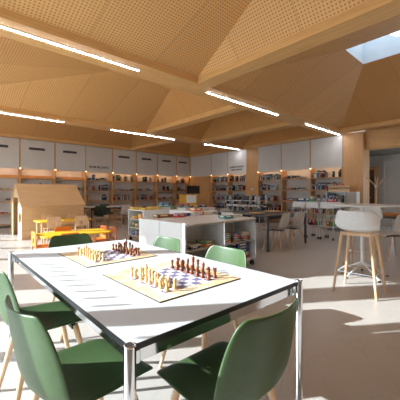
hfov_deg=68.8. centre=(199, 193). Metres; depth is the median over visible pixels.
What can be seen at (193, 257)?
king
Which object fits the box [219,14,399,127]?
ceiling
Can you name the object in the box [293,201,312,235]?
trolley
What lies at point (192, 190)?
monitor
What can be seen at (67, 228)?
chair
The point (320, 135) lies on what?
ceiling beam
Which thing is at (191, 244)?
book
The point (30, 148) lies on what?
vent grille
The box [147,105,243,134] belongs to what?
ceiling beam
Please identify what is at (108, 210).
shell chair
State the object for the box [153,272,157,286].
bishop
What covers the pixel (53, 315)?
shell chair
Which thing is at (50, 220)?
chair
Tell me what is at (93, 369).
shell chair
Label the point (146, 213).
display unit
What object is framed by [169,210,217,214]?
display unit
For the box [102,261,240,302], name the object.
chessboard
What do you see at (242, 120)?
ceiling
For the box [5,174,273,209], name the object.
books
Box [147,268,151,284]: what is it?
chess queen
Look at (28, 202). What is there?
playhouse
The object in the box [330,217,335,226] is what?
game box
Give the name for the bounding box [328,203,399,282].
bar table
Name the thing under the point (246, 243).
book
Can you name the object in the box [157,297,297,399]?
shell chair
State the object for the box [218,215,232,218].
game box
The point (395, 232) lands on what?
shell chair
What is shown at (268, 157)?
bookcase
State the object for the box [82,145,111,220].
bookcase
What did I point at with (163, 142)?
ceiling beam
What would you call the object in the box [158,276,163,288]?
knight
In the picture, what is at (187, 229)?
display unit
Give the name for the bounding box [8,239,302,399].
table
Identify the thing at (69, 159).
bookcase
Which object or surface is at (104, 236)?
chair
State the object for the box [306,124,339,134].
linear light
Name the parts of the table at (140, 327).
leg, rail, leg, rail, leg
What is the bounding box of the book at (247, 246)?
[227,245,248,249]
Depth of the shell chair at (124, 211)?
10.66 m
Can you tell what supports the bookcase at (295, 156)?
on the floor
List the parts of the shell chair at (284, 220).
leg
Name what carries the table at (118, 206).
on the floor
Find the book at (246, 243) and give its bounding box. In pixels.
[229,242,248,246]
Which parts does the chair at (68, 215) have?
backrest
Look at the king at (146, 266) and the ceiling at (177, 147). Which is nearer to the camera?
the king at (146, 266)
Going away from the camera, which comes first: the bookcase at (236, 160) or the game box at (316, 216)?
the game box at (316, 216)
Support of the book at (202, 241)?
on the book at (210, 244)
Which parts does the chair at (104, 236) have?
seat, backrest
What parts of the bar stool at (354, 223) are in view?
leg, leg, seat frame, leg, leg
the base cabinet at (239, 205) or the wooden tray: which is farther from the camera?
the base cabinet at (239, 205)
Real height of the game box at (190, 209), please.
0.071 m
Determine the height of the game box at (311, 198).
0.162 m
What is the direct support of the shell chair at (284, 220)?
on the floor
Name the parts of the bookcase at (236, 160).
panel, cupboard door, panel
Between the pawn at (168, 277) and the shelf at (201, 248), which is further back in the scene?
the shelf at (201, 248)
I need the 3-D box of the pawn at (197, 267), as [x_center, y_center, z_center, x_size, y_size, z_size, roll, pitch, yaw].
[-0.015,0.429,1.620,0.028,0.052,0.028,0,0,-37]
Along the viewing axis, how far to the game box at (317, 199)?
7.92 m
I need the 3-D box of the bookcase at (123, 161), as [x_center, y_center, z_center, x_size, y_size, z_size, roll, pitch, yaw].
[-3.609,-0.423,13.645,1.197,3.247,0.379,0,0,-42]
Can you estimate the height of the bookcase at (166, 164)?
3.247 m
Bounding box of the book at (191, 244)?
[186,242,200,246]
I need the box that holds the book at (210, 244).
[198,243,213,246]
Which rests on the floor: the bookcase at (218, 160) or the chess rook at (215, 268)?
the bookcase at (218, 160)
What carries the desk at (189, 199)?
on the floor
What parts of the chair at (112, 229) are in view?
backrest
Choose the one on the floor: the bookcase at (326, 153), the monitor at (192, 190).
the bookcase at (326, 153)
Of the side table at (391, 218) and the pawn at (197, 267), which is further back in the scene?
the side table at (391, 218)
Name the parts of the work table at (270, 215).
leg, leg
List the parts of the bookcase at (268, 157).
panel, cupboard door, panel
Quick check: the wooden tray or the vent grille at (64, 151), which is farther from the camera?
the vent grille at (64, 151)
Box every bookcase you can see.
[0,137,18,226]
[17,138,53,183]
[52,142,84,195]
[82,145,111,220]
[109,148,135,220]
[132,151,156,206]
[153,153,175,205]
[172,156,188,205]
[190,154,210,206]
[211,152,227,211]
[227,149,245,194]
[257,144,280,221]
[281,140,309,222]
[310,135,342,219]
[326,191,346,230]
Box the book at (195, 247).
[186,246,200,249]
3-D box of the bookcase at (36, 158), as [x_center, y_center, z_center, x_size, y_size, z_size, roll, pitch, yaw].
[-6.284,-0.423,11.237,1.197,3.247,0.379,0,0,-42]
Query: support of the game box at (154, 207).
on the display unit at (146, 213)
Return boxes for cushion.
[383,212,399,216]
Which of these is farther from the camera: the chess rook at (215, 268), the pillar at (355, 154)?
the pillar at (355, 154)
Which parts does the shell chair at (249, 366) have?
leg, leg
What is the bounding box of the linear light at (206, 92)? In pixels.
[206,92,277,114]
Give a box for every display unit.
[128,207,214,239]
[139,214,255,264]
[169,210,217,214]
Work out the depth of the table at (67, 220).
7.42 m
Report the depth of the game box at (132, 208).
7.48 m
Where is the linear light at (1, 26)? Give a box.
[0,25,139,70]
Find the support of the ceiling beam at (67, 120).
attached to the ceiling at (8, 124)
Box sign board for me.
[327,185,349,191]
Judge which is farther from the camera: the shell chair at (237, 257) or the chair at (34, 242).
the chair at (34, 242)
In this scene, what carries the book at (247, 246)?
on the book
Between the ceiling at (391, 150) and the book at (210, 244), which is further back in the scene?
the ceiling at (391, 150)
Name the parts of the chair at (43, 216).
backrest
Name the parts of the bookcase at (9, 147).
panel, cupboard door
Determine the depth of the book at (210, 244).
4.31 m
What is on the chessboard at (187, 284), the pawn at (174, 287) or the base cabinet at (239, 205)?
the pawn at (174, 287)
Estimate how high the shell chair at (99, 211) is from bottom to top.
0.807 m
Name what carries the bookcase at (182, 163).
on the floor
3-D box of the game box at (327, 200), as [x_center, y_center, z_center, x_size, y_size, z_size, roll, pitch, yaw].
[3.471,0.174,7.727,0.201,0.081,0.201,0,0,36]
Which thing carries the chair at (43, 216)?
on the floor
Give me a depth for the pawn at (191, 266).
1.65 m
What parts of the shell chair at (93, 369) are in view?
leg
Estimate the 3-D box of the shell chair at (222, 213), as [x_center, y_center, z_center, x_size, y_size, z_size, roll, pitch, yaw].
[0.752,0.799,6.531,0.507,0.807,0.452,0,0,-42]
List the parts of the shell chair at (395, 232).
leg, leg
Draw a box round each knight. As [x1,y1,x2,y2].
[133,268,138,278]
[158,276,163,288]
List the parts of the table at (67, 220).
leg, leg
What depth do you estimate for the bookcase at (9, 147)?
10.63 m
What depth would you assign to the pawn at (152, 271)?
1.53 m
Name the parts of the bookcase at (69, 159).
panel, panel, panel, shelf, cupboard door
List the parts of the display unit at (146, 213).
panel, frame, panel, panel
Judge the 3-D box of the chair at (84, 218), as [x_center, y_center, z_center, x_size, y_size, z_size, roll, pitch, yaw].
[-3.052,0.871,7.395,0.328,0.661,0.345,0,0,-42]
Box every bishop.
[138,267,143,280]
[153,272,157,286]
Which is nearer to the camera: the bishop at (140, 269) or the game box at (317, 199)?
the bishop at (140, 269)
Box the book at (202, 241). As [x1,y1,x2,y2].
[196,239,213,243]
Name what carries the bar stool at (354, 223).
on the floor
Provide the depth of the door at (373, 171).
11.51 m
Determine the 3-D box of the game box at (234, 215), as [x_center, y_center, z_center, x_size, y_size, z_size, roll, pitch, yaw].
[0.602,0.374,5.009,0.151,0.050,0.221,0,0,44]
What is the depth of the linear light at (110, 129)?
10.01 m
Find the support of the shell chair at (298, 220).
on the floor
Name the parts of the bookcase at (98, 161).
panel, panel, cupboard door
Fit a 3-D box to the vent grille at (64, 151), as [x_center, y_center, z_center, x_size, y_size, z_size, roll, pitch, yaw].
[-5.293,-1.705,11.901,0.540,0.090,0.008,0,0,-42]
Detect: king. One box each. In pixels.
[144,263,147,282]
[191,255,195,271]
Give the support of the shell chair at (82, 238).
on the floor
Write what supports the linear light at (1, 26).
attached to the ceiling beam at (152, 71)
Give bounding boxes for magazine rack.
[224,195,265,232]
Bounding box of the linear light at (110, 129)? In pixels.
[110,129,174,139]
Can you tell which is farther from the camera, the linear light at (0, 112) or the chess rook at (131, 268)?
the linear light at (0, 112)
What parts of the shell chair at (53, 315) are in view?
leg, leg, leg, leg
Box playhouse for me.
[9,184,85,239]
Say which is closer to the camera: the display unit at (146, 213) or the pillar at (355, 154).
the display unit at (146, 213)
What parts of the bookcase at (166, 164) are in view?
panel, panel, cupboard door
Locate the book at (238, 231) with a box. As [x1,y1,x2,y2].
[233,230,248,233]
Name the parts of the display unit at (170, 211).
panel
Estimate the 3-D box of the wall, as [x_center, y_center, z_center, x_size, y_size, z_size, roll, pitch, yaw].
[8.851,-0.300,9.449,0.200,3.000,8.200,0,0,-42]
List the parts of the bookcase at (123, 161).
panel, panel, cupboard door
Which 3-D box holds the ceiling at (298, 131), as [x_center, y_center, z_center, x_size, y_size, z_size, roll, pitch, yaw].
[2.467,-2.510,11.069,2.280,0.680,4.050,0,0,-42]
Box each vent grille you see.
[29,147,44,150]
[63,150,76,153]
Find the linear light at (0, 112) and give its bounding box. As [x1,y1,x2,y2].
[0,112,63,122]
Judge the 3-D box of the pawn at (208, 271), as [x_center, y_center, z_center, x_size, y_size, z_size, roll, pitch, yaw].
[0.045,0.429,1.551,0.028,0.052,0.028,0,0,45]
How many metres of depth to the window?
6.37 m
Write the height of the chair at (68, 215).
0.661 m
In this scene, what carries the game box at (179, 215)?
on the display unit at (187, 229)
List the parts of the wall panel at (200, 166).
cupboard door, door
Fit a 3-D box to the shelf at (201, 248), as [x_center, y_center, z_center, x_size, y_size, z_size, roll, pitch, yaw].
[-0.079,0.786,4.358,0.745,0.012,0.478,0,0,-42]
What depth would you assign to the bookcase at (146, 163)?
14.40 m
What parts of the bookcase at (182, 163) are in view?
panel, panel, cupboard door, panel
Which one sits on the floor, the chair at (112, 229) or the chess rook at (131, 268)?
the chair at (112, 229)
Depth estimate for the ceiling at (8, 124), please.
11.37 m
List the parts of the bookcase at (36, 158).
panel, panel, panel, shelf, cupboard door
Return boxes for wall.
[369,154,399,225]
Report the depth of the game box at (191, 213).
5.33 m
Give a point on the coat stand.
(384, 178)
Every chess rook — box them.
[129,266,133,276]
[164,279,169,291]
[212,267,216,278]
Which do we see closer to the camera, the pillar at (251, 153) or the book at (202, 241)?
the book at (202, 241)
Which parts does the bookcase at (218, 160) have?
panel, cupboard door, panel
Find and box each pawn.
[151,270,153,280]
[167,276,171,287]
[172,278,177,289]
[189,265,193,274]
[195,266,199,276]
[200,268,204,277]
[206,270,210,279]
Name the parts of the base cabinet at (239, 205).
door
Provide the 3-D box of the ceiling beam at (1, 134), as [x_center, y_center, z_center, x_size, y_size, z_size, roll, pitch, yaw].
[-4.822,-2.155,12.566,11.850,0.210,0.370,0,0,-42]
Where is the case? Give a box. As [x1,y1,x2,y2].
[296,198,308,201]
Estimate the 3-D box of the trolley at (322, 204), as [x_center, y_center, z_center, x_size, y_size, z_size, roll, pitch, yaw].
[3.458,0.708,7.742,0.510,0.985,0.360,0,0,-42]
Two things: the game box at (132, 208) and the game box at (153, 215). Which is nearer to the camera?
the game box at (153, 215)
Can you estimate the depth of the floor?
2.69 m
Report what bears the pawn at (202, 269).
on the chessboard at (187, 284)
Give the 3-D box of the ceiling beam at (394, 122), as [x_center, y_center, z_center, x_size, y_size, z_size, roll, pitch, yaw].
[7.114,-2.155,7.119,0.300,0.210,7.060,0,0,-42]
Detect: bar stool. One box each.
[332,210,386,300]
[343,207,383,273]
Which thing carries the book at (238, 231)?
on the book
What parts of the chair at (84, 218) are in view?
backrest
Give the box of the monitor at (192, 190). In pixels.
[187,186,199,194]
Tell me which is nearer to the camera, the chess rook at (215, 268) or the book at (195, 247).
the chess rook at (215, 268)
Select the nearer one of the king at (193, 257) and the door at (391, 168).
the king at (193, 257)
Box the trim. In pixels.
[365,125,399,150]
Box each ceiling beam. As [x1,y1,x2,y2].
[0,7,350,135]
[0,106,242,149]
[0,133,189,157]
[131,140,177,150]
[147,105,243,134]
[190,134,332,156]
[198,0,399,87]
[201,122,296,142]
[341,119,399,132]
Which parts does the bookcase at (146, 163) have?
panel, panel, cupboard door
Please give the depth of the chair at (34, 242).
4.98 m
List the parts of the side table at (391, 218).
leg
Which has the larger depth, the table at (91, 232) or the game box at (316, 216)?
the game box at (316, 216)
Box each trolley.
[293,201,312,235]
[306,202,326,238]
[320,202,340,240]
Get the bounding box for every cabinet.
[226,200,258,223]
[346,192,359,210]
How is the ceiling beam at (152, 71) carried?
attached to the ceiling at (197, 38)
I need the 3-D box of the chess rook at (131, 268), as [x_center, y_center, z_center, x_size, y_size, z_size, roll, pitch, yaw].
[-0.375,0.427,1.606,0.028,0.056,0.028,0,0,44]
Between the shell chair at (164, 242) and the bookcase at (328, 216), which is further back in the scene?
the bookcase at (328, 216)
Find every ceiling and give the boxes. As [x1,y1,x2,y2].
[0,0,368,76]
[0,36,227,129]
[0,115,164,147]
[145,142,223,154]
[163,110,283,138]
[216,126,323,145]
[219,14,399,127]
[369,148,399,155]
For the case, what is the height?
0.101 m
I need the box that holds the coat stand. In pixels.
[366,177,386,237]
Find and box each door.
[369,167,377,203]
[383,159,399,225]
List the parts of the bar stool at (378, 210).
leg, leg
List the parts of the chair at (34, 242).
backrest, seat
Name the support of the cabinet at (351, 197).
on the floor
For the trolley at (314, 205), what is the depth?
7.88 m
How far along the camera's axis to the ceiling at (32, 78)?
7.31 m
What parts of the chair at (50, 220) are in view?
backrest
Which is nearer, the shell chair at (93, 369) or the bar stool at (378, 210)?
the shell chair at (93, 369)
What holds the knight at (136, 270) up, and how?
on the chessboard at (187, 284)
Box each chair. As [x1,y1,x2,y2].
[0,271,82,399]
[4,295,152,399]
[31,231,48,249]
[40,214,54,238]
[43,217,60,243]
[48,233,92,341]
[54,226,70,231]
[66,213,81,228]
[71,215,87,229]
[91,225,106,241]
[92,205,106,228]
[96,226,116,242]
[99,204,114,224]
[115,205,131,226]
[153,236,179,251]
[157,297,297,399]
[158,245,245,368]
[221,212,233,214]
[262,213,289,251]
[278,212,305,248]
[376,215,399,260]
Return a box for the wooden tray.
[249,212,264,213]
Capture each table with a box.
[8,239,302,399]
[33,218,91,243]
[36,228,110,242]
[84,205,122,227]
[218,210,306,251]
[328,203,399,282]
[375,216,395,245]
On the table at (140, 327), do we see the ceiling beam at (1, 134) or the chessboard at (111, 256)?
the chessboard at (111, 256)
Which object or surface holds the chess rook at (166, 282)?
on the chessboard at (187, 284)
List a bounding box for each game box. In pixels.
[130,207,142,209]
[147,206,159,208]
[152,214,171,217]
[172,213,185,217]
[189,208,201,210]
[190,212,199,215]
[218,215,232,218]
[228,214,242,217]
[309,196,314,201]
[316,198,325,201]
[316,216,322,224]
[326,199,335,201]
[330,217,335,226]
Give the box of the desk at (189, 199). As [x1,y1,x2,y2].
[179,195,197,204]
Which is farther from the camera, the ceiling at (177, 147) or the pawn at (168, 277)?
the ceiling at (177, 147)
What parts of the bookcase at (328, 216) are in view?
panel, panel, panel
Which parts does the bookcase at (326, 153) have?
panel, shelf, cupboard door, panel, panel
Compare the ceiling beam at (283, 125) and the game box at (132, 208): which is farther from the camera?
the ceiling beam at (283, 125)
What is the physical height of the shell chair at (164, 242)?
0.807 m
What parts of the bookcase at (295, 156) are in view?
panel, shelf, cupboard door, panel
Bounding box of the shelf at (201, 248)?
[186,244,221,251]
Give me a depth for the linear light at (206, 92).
6.51 m
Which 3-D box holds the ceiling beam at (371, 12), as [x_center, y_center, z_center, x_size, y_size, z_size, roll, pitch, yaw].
[2.440,-2.155,2.910,0.320,0.210,7.060,0,0,-42]
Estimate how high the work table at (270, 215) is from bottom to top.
0.745 m
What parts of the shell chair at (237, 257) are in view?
leg, leg, leg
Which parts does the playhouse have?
gable panel, roof panel, panel, gable panel, roof panel, panel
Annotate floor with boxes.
[0,219,399,399]
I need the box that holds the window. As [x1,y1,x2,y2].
[346,31,399,63]
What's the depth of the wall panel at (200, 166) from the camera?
15.40 m
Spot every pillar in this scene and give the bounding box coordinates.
[246,147,256,195]
[343,132,368,203]
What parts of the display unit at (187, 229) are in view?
panel, panel, panel, frame, panel, panel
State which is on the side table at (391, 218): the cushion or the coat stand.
the cushion
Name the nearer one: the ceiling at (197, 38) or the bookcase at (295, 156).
the ceiling at (197, 38)
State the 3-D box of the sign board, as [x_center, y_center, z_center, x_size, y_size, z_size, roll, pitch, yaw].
[4.495,-0.180,9.502,0.043,0.200,0.731,0,0,-42]
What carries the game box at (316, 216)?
on the trolley at (314, 205)
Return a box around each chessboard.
[58,246,157,267]
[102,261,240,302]

